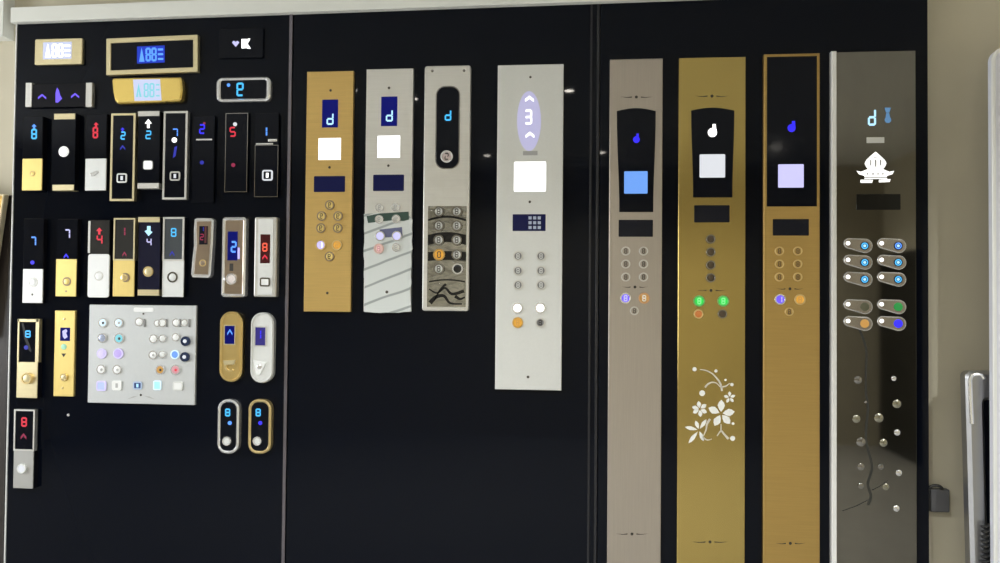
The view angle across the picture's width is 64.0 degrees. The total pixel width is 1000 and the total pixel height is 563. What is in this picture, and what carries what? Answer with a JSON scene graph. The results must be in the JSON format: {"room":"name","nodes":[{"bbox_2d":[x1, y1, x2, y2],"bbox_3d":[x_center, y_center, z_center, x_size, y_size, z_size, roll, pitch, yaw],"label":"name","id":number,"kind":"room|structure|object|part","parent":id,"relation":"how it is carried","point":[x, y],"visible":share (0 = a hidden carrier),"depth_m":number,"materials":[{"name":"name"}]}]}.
{"room":"elevator parts showroom","nodes":[
{"label":"elevator parts showroom","id":0,"kind":"room"},
{"bbox_2d":[0,0,999,562],"bbox_3d":[-0.830,0.094,3.436,9.050,2.950,0.130,0,-1,6],"label":"wall","id":1,"kind":"structure","parent":0,"point":[963,35],"depth_m":3.11,"materials":[{"name":"beige paint"}]},
{"bbox_2d":[0,0,14,40],"bbox_3d":[-3.640,-1.237,3.653,2.999,0.329,0.070,0,-1,6],"label":"trim","id":2,"kind":"structure","parent":1,"relation":"attached to","point":[6,27],"depth_m":3.49,"materials":[{"name":"white paint"}]},
{"bbox_2d":[4,24,17,562],"bbox_3d":[-2.095,0.218,3.457,0.006,2.681,0.069,0,-1,6],"label":"trim","id":3,"kind":"structure","parent":1,"relation":"attached to","point":[16,41],"depth_m":3.43,"materials":[{"name":"white metal"}]},
{"bbox_2d":[6,15,293,562],"bbox_3d":[-1.481,0.221,3.396,1.229,2.683,0.065,0,-1,6],"label":"display board","id":4,"kind":"object","parent":1,"relation":"attached to","point":[117,482],"visible":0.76,"depth_m":3.36,"materials":[{"name":"black glass"}]},
{"bbox_2d":[13,408,38,488],"bbox_3d":[-2.009,0.707,3.387,0.094,0.333,0.039,0,-1,6],"label":"panel","id":5,"kind":"object","parent":4,"relation":"attached to","point":[26,421],"visible":1,"depth_m":3.38,"materials":[{"name":"silver metal"}]},
{"bbox_3d":[-2.012,0.793,3.378,0.089,0.159,0.005,0,-1,6],"label":"plate","id":6,"kind":"part","parent":5,"relation":"part of","materials":[{"name":"grey metal"}]},
{"bbox_3d":[-2.011,0.628,3.382,0.087,0.171,0.002,0,-1,6],"label":"glass","id":7,"kind":"part","parent":5,"relation":"part of","materials":[{"name":"black glass"}]},
{"bbox_3d":[-2.009,0.628,3.386,0.094,0.174,0.019,0,-1,6],"label":"frame","id":8,"kind":"part","parent":5,"relation":"part of","materials":[{"name":"silver metal"}]},
{"bbox_2d":[16,319,42,397],"bbox_3d":[-1.997,0.326,3.393,0.098,0.334,0.041,0,-1,6],"label":"panel","id":9,"kind":"object","parent":4,"relation":"attached to","point":[30,331],"visible":1,"depth_m":3.39,"materials":[{"name":"gold metal"}]},
{"bbox_3d":[-2.001,0.417,3.386,0.094,0.152,0.005,0,-1,6],"label":"plate","id":10,"kind":"part","parent":9,"relation":"part of","materials":[{"name":"gold metal"}]},
{"bbox_3d":[-2.000,0.251,3.390,0.092,0.180,0.002,0,-1,6],"label":"glass","id":11,"kind":"part","parent":9,"relation":"part of","materials":[{"name":"black glass"}]},
{"bbox_2d":[22,219,46,302],"bbox_3d":[-1.983,-0.088,3.409,0.092,0.360,0.026,0,-1,6],"label":"panel","id":12,"kind":"object","parent":4,"relation":"attached to","point":[35,230],"visible":1,"depth_m":3.40,"materials":[{"name":"black plastic"}]},
{"bbox_3d":[-1.984,0.019,3.398,0.091,0.144,0.005,0,-1,6],"label":"plate","id":13,"kind":"part","parent":12,"relation":"part of","materials":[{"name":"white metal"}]},
{"bbox_3d":[-1.984,-0.160,3.402,0.088,0.213,0.002,0,-1,6],"label":"glass","id":14,"kind":"part","parent":12,"relation":"part of","materials":[{"name":"black glass"}]},
{"bbox_2d":[22,116,47,190],"bbox_3d":[-1.988,-0.544,3.417,0.093,0.317,0.033,0,-1,6],"label":"panel","id":15,"kind":"object","parent":4,"relation":"attached to","point":[34,162],"visible":1,"depth_m":3.40,"materials":[{"name":"black plastic"}]},
{"bbox_3d":[-1.989,-0.455,3.402,0.091,0.136,0.005,0,-1,6],"label":"plate","id":16,"kind":"part","parent":15,"relation":"part of","materials":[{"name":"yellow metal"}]},
{"bbox_3d":[-1.990,-0.612,3.406,0.088,0.178,0.002,0,-1,6],"label":"glass","id":17,"kind":"part","parent":15,"relation":"part of","materials":[{"name":"black glass"}]},
{"bbox_2d":[25,83,94,107],"bbox_3d":[-1.880,-0.795,3.418,0.303,0.109,0.020,0,-1,6],"label":"indicator","id":18,"kind":"object","parent":4,"relation":"attached to","point":[39,95],"visible":1,"depth_m":3.41,"materials":[{"name":"black plastic"}]},
{"bbox_2d":[35,38,84,65],"bbox_3d":[-1.886,-0.982,3.424,0.216,0.112,0.018,0,-1,6],"label":"indicator","id":19,"kind":"object","parent":4,"relation":"attached to","point":[70,51],"visible":1,"depth_m":3.42,"materials":[{"name":"gold metal"}]},
{"bbox_2d":[53,310,76,396],"bbox_3d":[-1.845,0.305,3.390,0.092,0.363,0.018,0,-1,6],"label":"panel","id":20,"kind":"object","parent":4,"relation":"attached to","point":[65,320],"visible":1,"depth_m":3.39,"materials":[{"name":"yellow metal"}]},
{"bbox_2d":[51,113,79,191],"bbox_3d":[-1.847,-0.548,3.401,0.104,0.328,0.036,0,-1,6],"label":"panel","id":21,"kind":"object","parent":4,"relation":"attached to","point":[66,127],"visible":1,"depth_m":3.39,"materials":[{"name":"black plastic"}]},
{"bbox_2d":[55,219,80,296],"bbox_3d":[-1.832,-0.101,3.394,0.095,0.328,0.026,0,-1,6],"label":"panel","id":22,"kind":"object","parent":4,"relation":"attached to","point":[68,260],"visible":1,"depth_m":3.38,"materials":[{"name":"black plastic"}]},
{"bbox_3d":[-1.834,-0.016,3.384,0.093,0.158,0.005,0,-1,6],"label":"plate","id":23,"kind":"part","parent":22,"relation":"part of","materials":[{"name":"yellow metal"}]},
{"bbox_3d":[-1.832,-0.179,3.387,0.090,0.168,0.002,0,-1,6],"label":"glass","id":24,"kind":"part","parent":22,"relation":"part of","materials":[{"name":"black glass"}]},
{"bbox_2d":[85,114,110,190],"bbox_3d":[-1.705,-0.546,3.389,0.096,0.325,0.030,0,-1,6],"label":"panel","id":25,"kind":"object","parent":4,"relation":"attached to","point":[97,157],"visible":1,"depth_m":3.38,"materials":[{"name":"black plastic"}]},
{"bbox_3d":[-1.706,-0.451,3.378,0.094,0.136,0.005,0,-1,6],"label":"plate","id":26,"kind":"part","parent":25,"relation":"part of","materials":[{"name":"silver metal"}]},
{"bbox_3d":[-1.707,-0.613,3.382,0.091,0.187,0.002,0,-1,6],"label":"glass","id":27,"kind":"part","parent":25,"relation":"part of","materials":[{"name":"black glass"}]},
{"bbox_2d":[87,220,113,297],"bbox_3d":[-1.688,-0.096,3.378,0.098,0.327,0.029,0,-1,6],"label":"panel","id":28,"kind":"object","parent":4,"relation":"attached to","point":[100,232],"visible":1,"depth_m":3.37,"materials":[{"name":"silver plastic"}]},
{"bbox_3d":[-1.688,-0.024,3.366,0.096,0.183,0.005,0,-1,6],"label":"plate","id":29,"kind":"part","parent":28,"relation":"part of","materials":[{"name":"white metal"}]},
{"bbox_3d":[-1.690,-0.187,3.370,0.093,0.142,0.002,0,-1,6],"label":"glass","id":30,"kind":"part","parent":28,"relation":"part of","materials":[{"name":"grey glass"}]},
{"bbox_2d":[110,113,137,201],"bbox_3d":[-1.589,-0.524,3.379,0.109,0.371,0.025,0,-1,6],"label":"panel","id":31,"kind":"object","parent":4,"relation":"attached to","point":[124,126],"visible":0.98,"depth_m":3.37,"materials":[{"name":"black plastic"}]},
{"bbox_2d":[113,218,137,296],"bbox_3d":[-1.578,-0.102,3.368,0.097,0.330,0.026,0,-1,6],"label":"panel","id":32,"kind":"object","parent":4,"relation":"attached to","point":[125,235],"visible":0.99,"depth_m":3.36,"materials":[{"name":"gold metal"}]},
{"bbox_3d":[-1.579,-0.014,3.357,0.095,0.153,0.005,0,-1,6],"label":"plate","id":33,"kind":"part","parent":32,"relation":"part of","materials":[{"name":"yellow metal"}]},
{"bbox_3d":[-1.579,-0.178,3.361,0.093,0.175,0.002,0,-1,6],"label":"glass","id":34,"kind":"part","parent":32,"relation":"part of","materials":[{"name":"grey glass"}]},
{"bbox_3d":[-1.577,-0.177,3.370,0.095,0.179,0.025,0,-1,6],"label":"frame","id":35,"kind":"part","parent":32,"relation":"part of","materials":[{"name":"gold metal"}]},
{"bbox_2d":[88,304,197,404],"bbox_3d":[-1.501,0.305,3.353,0.473,0.414,0.022,0,-1,6],"label":"panel","id":36,"kind":"object","parent":4,"relation":"attached to","point":[139,354],"visible":1,"depth_m":3.35,"materials":[{"name":"silver metal"}]},
{"bbox_2d":[112,77,185,104],"bbox_3d":[-1.483,-0.803,3.372,0.314,0.108,0.032,0,-1,6],"label":"indicator","id":37,"kind":"object","parent":4,"relation":"attached to","point":[127,91],"visible":1,"depth_m":3.36,"materials":[{"name":"yellow metal"}]},
{"bbox_2d":[137,111,163,189],"bbox_3d":[-1.470,-0.551,3.362,0.098,0.326,0.036,0,-1,6],"label":"panel","id":38,"kind":"object","parent":4,"relation":"attached to","point":[150,129],"visible":1,"depth_m":3.35,"materials":[{"name":"black plastic"}]},
{"bbox_2d":[138,217,162,295],"bbox_3d":[-1.464,-0.105,3.351,0.097,0.328,0.037,0,-1,6],"label":"panel","id":39,"kind":"object","parent":4,"relation":"attached to","point":[150,228],"visible":1,"depth_m":3.34,"materials":[{"name":"black plastic"}]},
{"bbox_2d":[106,35,199,76],"bbox_3d":[-1.466,-0.953,3.378,0.405,0.157,0.022,-1,-1,6],"label":"indicator","id":40,"kind":"object","parent":4,"relation":"attached to","point":[179,54],"visible":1,"depth_m":3.37,"materials":[{"name":"black glass"}]},
{"bbox_2d":[162,217,186,296],"bbox_3d":[-1.362,-0.102,3.345,0.095,0.334,0.027,0,-1,6],"label":"panel","id":41,"kind":"object","parent":4,"relation":"attached to","point":[174,251],"visible":1,"depth_m":3.34,"materials":[{"name":"silver plastic"}]},
{"bbox_3d":[-1.363,-0.013,3.335,0.094,0.154,0.005,0,-1,6],"label":"plate","id":42,"kind":"part","parent":41,"relation":"part of","materials":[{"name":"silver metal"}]},
{"bbox_3d":[-1.363,-0.179,3.340,0.092,0.178,0.002,0,-1,6],"label":"glass","id":43,"kind":"part","parent":41,"relation":"part of","materials":[{"name":"grey glass"}]},
{"bbox_3d":[-1.361,-0.177,3.348,0.094,0.184,0.025,0,-1,6],"label":"frame","id":44,"kind":"part","parent":41,"relation":"part of","materials":[{"name":"silver metal"}]},
{"bbox_2d":[162,111,189,199],"bbox_3d":[-1.359,-0.528,3.356,0.106,0.372,0.025,0,-1,6],"label":"panel","id":45,"kind":"object","parent":4,"relation":"attached to","point":[176,124],"visible":1,"depth_m":3.35,"materials":[{"name":"black plastic"}]},
{"bbox_2d":[192,116,215,202],"bbox_3d":[-1.238,-0.509,3.346,0.094,0.365,0.018,0,-1,6],"label":"panel","id":46,"kind":"object","parent":4,"relation":"attached to","point":[204,127],"visible":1,"depth_m":3.34,"materials":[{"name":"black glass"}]},
{"bbox_2d":[191,218,216,277],"bbox_3d":[-1.234,-0.139,3.329,0.094,0.250,0.034,0,-1,6],"label":"panel","id":47,"kind":"object","parent":4,"relation":"attached to","point":[203,258],"visible":1,"depth_m":3.31,"materials":[{"name":"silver metal"}]},
{"bbox_2d":[217,399,241,453],"bbox_3d":[-1.118,0.597,3.301,0.092,0.223,0.034,0,-1,6],"label":"panel","id":48,"kind":"object","parent":4,"relation":"attached to","point":[229,410],"visible":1,"depth_m":3.29,"materials":[{"name":"black glass"}]},
{"bbox_2d":[219,311,244,381],"bbox_3d":[-1.109,0.269,3.309,0.098,0.290,0.031,0,-1,6],"label":"panel","id":49,"kind":"object","parent":4,"relation":"attached to","point":[232,324],"visible":1,"depth_m":3.30,"materials":[{"name":"gold metal"}]},
{"bbox_3d":[-1.115,0.220,3.301,0.051,0.083,0.004,0,-1,6],"label":"display frame","id":50,"kind":"part","parent":49,"relation":"part of","materials":[{"name":"blue glass"}]},
{"bbox_2d":[221,217,248,296],"bbox_3d":[-1.099,-0.101,3.313,0.102,0.330,0.037,0,-1,6],"label":"panel","id":51,"kind":"object","parent":4,"relation":"attached to","point":[235,230],"visible":1,"depth_m":3.30,"materials":[{"name":"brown metal"}]},
{"bbox_2d":[224,113,249,192],"bbox_3d":[-1.096,-0.537,3.334,0.098,0.330,0.015,0,-1,6],"label":"panel","id":52,"kind":"object","parent":4,"relation":"attached to","point":[236,124],"visible":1,"depth_m":3.33,"materials":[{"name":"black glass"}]},
{"bbox_2d":[219,29,263,58],"bbox_3d":[-1.081,-0.994,3.345,0.191,0.122,0.012,0,-1,6],"label":"indicator","id":53,"kind":"object","parent":4,"relation":"attached to","point":[233,43],"visible":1,"depth_m":3.34,"materials":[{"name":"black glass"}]},
{"bbox_2d":[216,77,272,102],"bbox_3d":[-1.066,-0.798,3.332,0.234,0.100,0.026,0,-1,6],"label":"indicator","id":54,"kind":"object","parent":4,"relation":"attached to","point":[241,89],"visible":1,"depth_m":3.33,"materials":[{"name":"black glass"}]},
{"bbox_2d":[248,399,273,453],"bbox_3d":[-0.984,0.595,3.287,0.097,0.222,0.034,0,-1,6],"label":"panel","id":55,"kind":"object","parent":4,"relation":"attached to","point":[261,411],"visible":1,"depth_m":3.28,"materials":[{"name":"black glass"}]},
{"bbox_2d":[250,312,275,382],"bbox_3d":[-0.977,0.272,3.295,0.098,0.289,0.033,0,-1,6],"label":"panel","id":56,"kind":"object","parent":4,"relation":"attached to","point":[263,325],"visible":1,"depth_m":3.29,"materials":[{"name":"silver metal"}]},
{"bbox_3d":[-0.985,0.226,3.288,0.051,0.082,0.004,0,-1,6],"label":"display frame","id":57,"kind":"part","parent":56,"relation":"part of","materials":[{"name":"blue glass"}]},
{"bbox_2d":[254,113,279,197],"bbox_3d":[-0.967,-0.524,3.318,0.102,0.349,0.021,0,-1,6],"label":"panel","id":58,"kind":"object","parent":4,"relation":"attached to","point":[267,125],"visible":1,"depth_m":3.31,"materials":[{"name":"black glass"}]},
{"bbox_3d":[-0.967,-0.457,3.313,0.101,0.216,0.007,0,-1,6],"label":"frame","id":59,"kind":"part","parent":58,"relation":"part of","materials":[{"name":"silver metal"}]},
{"bbox_2d":[254,217,279,296],"bbox_3d":[-0.964,-0.101,3.299,0.096,0.329,0.038,0,-1,6],"label":"panel","id":60,"kind":"object","parent":4,"relation":"attached to","point":[267,229],"visible":1,"depth_m":3.29,"materials":[{"name":"silver metal"}]},
{"bbox_2d":[281,14,292,562],"bbox_3d":[-0.880,0.220,3.299,0.013,2.670,0.006,0,-1,6],"label":"trim","id":61,"kind":"structure","parent":1,"relation":"attached to","point":[291,15],"depth_m":3.30,"materials":[{"name":"grey"}]},
{"bbox_2d":[11,0,696,24],"bbox_3d":[-0.542,-1.149,3.284,3.126,0.096,0.030,0,-1,6],"label":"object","id":62,"kind":"structure","parent":1,"relation":"attached to","point":[183,9],"depth_m":3.33,"materials":[{"name":"white paint"}]},
{"bbox_2d":[286,4,599,562],"bbox_3d":[-0.238,0.219,3.269,1.266,2.703,0.065,0,-1,6],"label":"display board","id":63,"kind":"object","parent":1,"relation":"attached to","point":[403,446],"visible":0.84,"depth_m":3.24,"materials":[{"name":"black glass"}]},
{"bbox_2d":[304,71,354,311],"bbox_3d":[-0.702,-0.370,3.285,0.197,0.989,0.026,0,-1,6],"label":"panel","id":64,"kind":"object","parent":63,"relation":"attached to","point":[328,259],"visible":1,"depth_m":3.28,"materials":[{"name":"gold metal"}]},
{"bbox_2d":[364,68,413,312],"bbox_3d":[-0.452,-0.370,3.258,0.204,0.996,0.028,0,-1,6],"label":"panel","id":65,"kind":"object","parent":63,"relation":"attached to","point":[388,216],"visible":1,"depth_m":3.25,"materials":[{"name":"silver metal"}]},
{"bbox_2d":[380,227,402,237],"bbox_3d":[-0.442,-0.199,3.246,0.096,0.045,0.001,0,-1,6],"label":"print","id":66,"kind":"object","parent":65,"relation":"attached to","point":[385,232],"depth_m":3.24,"materials":[{"name":"blue"}]},
{"bbox_2d":[422,65,471,310],"bbox_3d":[-0.215,-0.377,3.228,0.189,0.991,0.040,0,-1,6],"label":"panel","id":67,"kind":"object","parent":63,"relation":"attached to","point":[447,95],"visible":1,"depth_m":3.22,"materials":[{"name":"silver metal"}]},
{"bbox_3d":[-0.214,-0.101,3.216,0.157,0.406,0.002,0,-1,6],"label":"etched plate","id":68,"kind":"part","parent":67,"relation":"part of","materials":[{"name":"metal"}]},
{"bbox_3d":[-0.211,-0.621,3.227,0.100,0.337,0.003,0,-1,6],"label":"display frame","id":69,"kind":"part","parent":67,"relation":"part of","materials":[{"name":"black glass"}]},
{"bbox_2d":[495,64,563,390],"bbox_3d":[0.118,-0.219,3.197,0.264,1.300,0.027,0,-1,6],"label":"panel","id":70,"kind":"object","parent":63,"relation":"attached to","point":[529,224],"visible":1,"depth_m":3.19,"materials":[{"name":"silver metal"}]},
{"bbox_2d":[587,4,592,562],"bbox_3d":[0.355,0.227,3.174,0.008,2.673,0.003,0,-1,6],"label":"trim","id":71,"kind":"structure","parent":1,"relation":"attached to","point":[591,28],"depth_m":3.18,"materials":[{"name":"grey"}]},
{"bbox_2d":[594,4,599,562],"bbox_3d":[0.382,0.227,3.172,0.010,2.673,0.003,0,-1,6],"label":"trim","id":72,"kind":"structure","parent":1,"relation":"attached to","point":[598,5],"depth_m":3.17,"materials":[{"name":"grey"}]},
{"bbox_2d":[597,0,928,562],"bbox_3d":[1.014,0.207,3.142,1.248,2.743,0.065,0,-1,6],"label":"display board","id":73,"kind":"object","parent":1,"relation":"attached to","point":[670,31],"visible":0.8,"depth_m":3.12,"materials":[{"name":"black glass"}]},
{"bbox_2d":[607,58,662,562],"bbox_3d":[0.529,0.287,3.142,0.206,2.335,0.029,0,-1,6],"label":"panel","id":74,"kind":"object","parent":73,"relation":"attached to","point":[636,85],"visible":1,"depth_m":3.14,"materials":[{"name":"metal"}]},
{"bbox_2d":[676,57,745,562],"bbox_3d":[0.821,0.289,3.110,0.256,2.334,0.033,0,-1,6],"label":"panel","id":75,"kind":"object","parent":73,"relation":"attached to","point":[710,486],"visible":1,"depth_m":3.11,"materials":[{"name":"gold metal"}]},
{"bbox_2d":[762,53,819,562],"bbox_3d":[1.121,0.287,3.082,0.210,2.342,0.029,0,-1,6],"label":"panel","id":76,"kind":"object","parent":73,"relation":"attached to","point":[791,82],"visible":1,"depth_m":3.08,"materials":[{"name":"gold metal"}]},
{"bbox_2d":[829,50,916,562],"bbox_3d":[1.422,0.287,3.050,0.312,2.348,0.031,0,-1,6],"label":"panel","id":77,"kind":"object","parent":73,"relation":"attached to","point":[873,422],"visible":1,"depth_m":3.05,"materials":[{"name":"grey metal"}]},
{"bbox_2d":[929,484,949,511],"bbox_3d":[1.681,0.830,3.076,0.086,0.109,0.038,0,-1,6],"label":"junction box","id":78,"kind":"object","parent":1,"relation":"attached to","point":[939,498],"visible":0.89,"depth_m":3.07,"materials":[{"name":"grey plastic"}]},
{"bbox_3d":[-1.137,1.552,0.533,9.050,0.100,6.100,0,-1,6],"label":"floor","id":79,"kind":"structure","parent":0,"visible":0},
{"bbox_2d":[0,195,11,562],"bbox_3d":[-2.312,0.592,3.479,0.420,1.930,0.053,0,-1,6],"label":"wooden panel","id":80,"kind":"object","parent":79,"relation":"on","point":[5,255],"visible":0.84,"depth_m":3.45,"materials":[{"name":"brown wood"}]},
{"bbox_2d":[0,194,8,252],"bbox_3d":[-2.324,-0.089,3.442,0.417,0.658,0.030,0,-1,6],"label":"picture frame","id":81,"kind":"object","parent":80,"relation":"attached to","point":[3,197],"visible":1,"depth_m":3.42,"materials":[{"name":"gold"}]},
{"bbox_2d":[960,370,989,562],"bbox_3d":[1.930,0.954,2.917,0.420,1.254,0.062,-1,-1,6],"label":"framed panel","id":82,"kind":"object","parent":79,"relation":"on","point":[974,384],"visible":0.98,"depth_m":2.93,"materials":[{"name":"grey metal"}]},
{"bbox_2d":[981,523,989,562],"bbox_3d":[1.758,1.030,2.896,0.030,0.308,0.027,0,-1,6],"label":"coiled cord","id":83,"kind":"object","parent":82,"relation":"hanging from","point":[988,524],"visible":1,"depth_m":2.89,"materials":[{"name":"black plastic"}]},
{"bbox_3d":[1.931,0.965,2.926,0.320,1.094,0.033,-1,-1,6],"label":"dark pane","id":84,"kind":"part","parent":82,"relation":"part of","materials":[{"name":"black glass"}]},
{"bbox_2d":[988,48,999,562],"bbox_3d":[2.045,0.367,2.844,0.572,2.429,0.090,0,-1,6],"label":"panel","id":85,"kind":"object","parent":79,"relation":"on","point":[994,59],"visible":1,"depth_m":2.89,"materials":[{"name":"white paint"}]}
]}

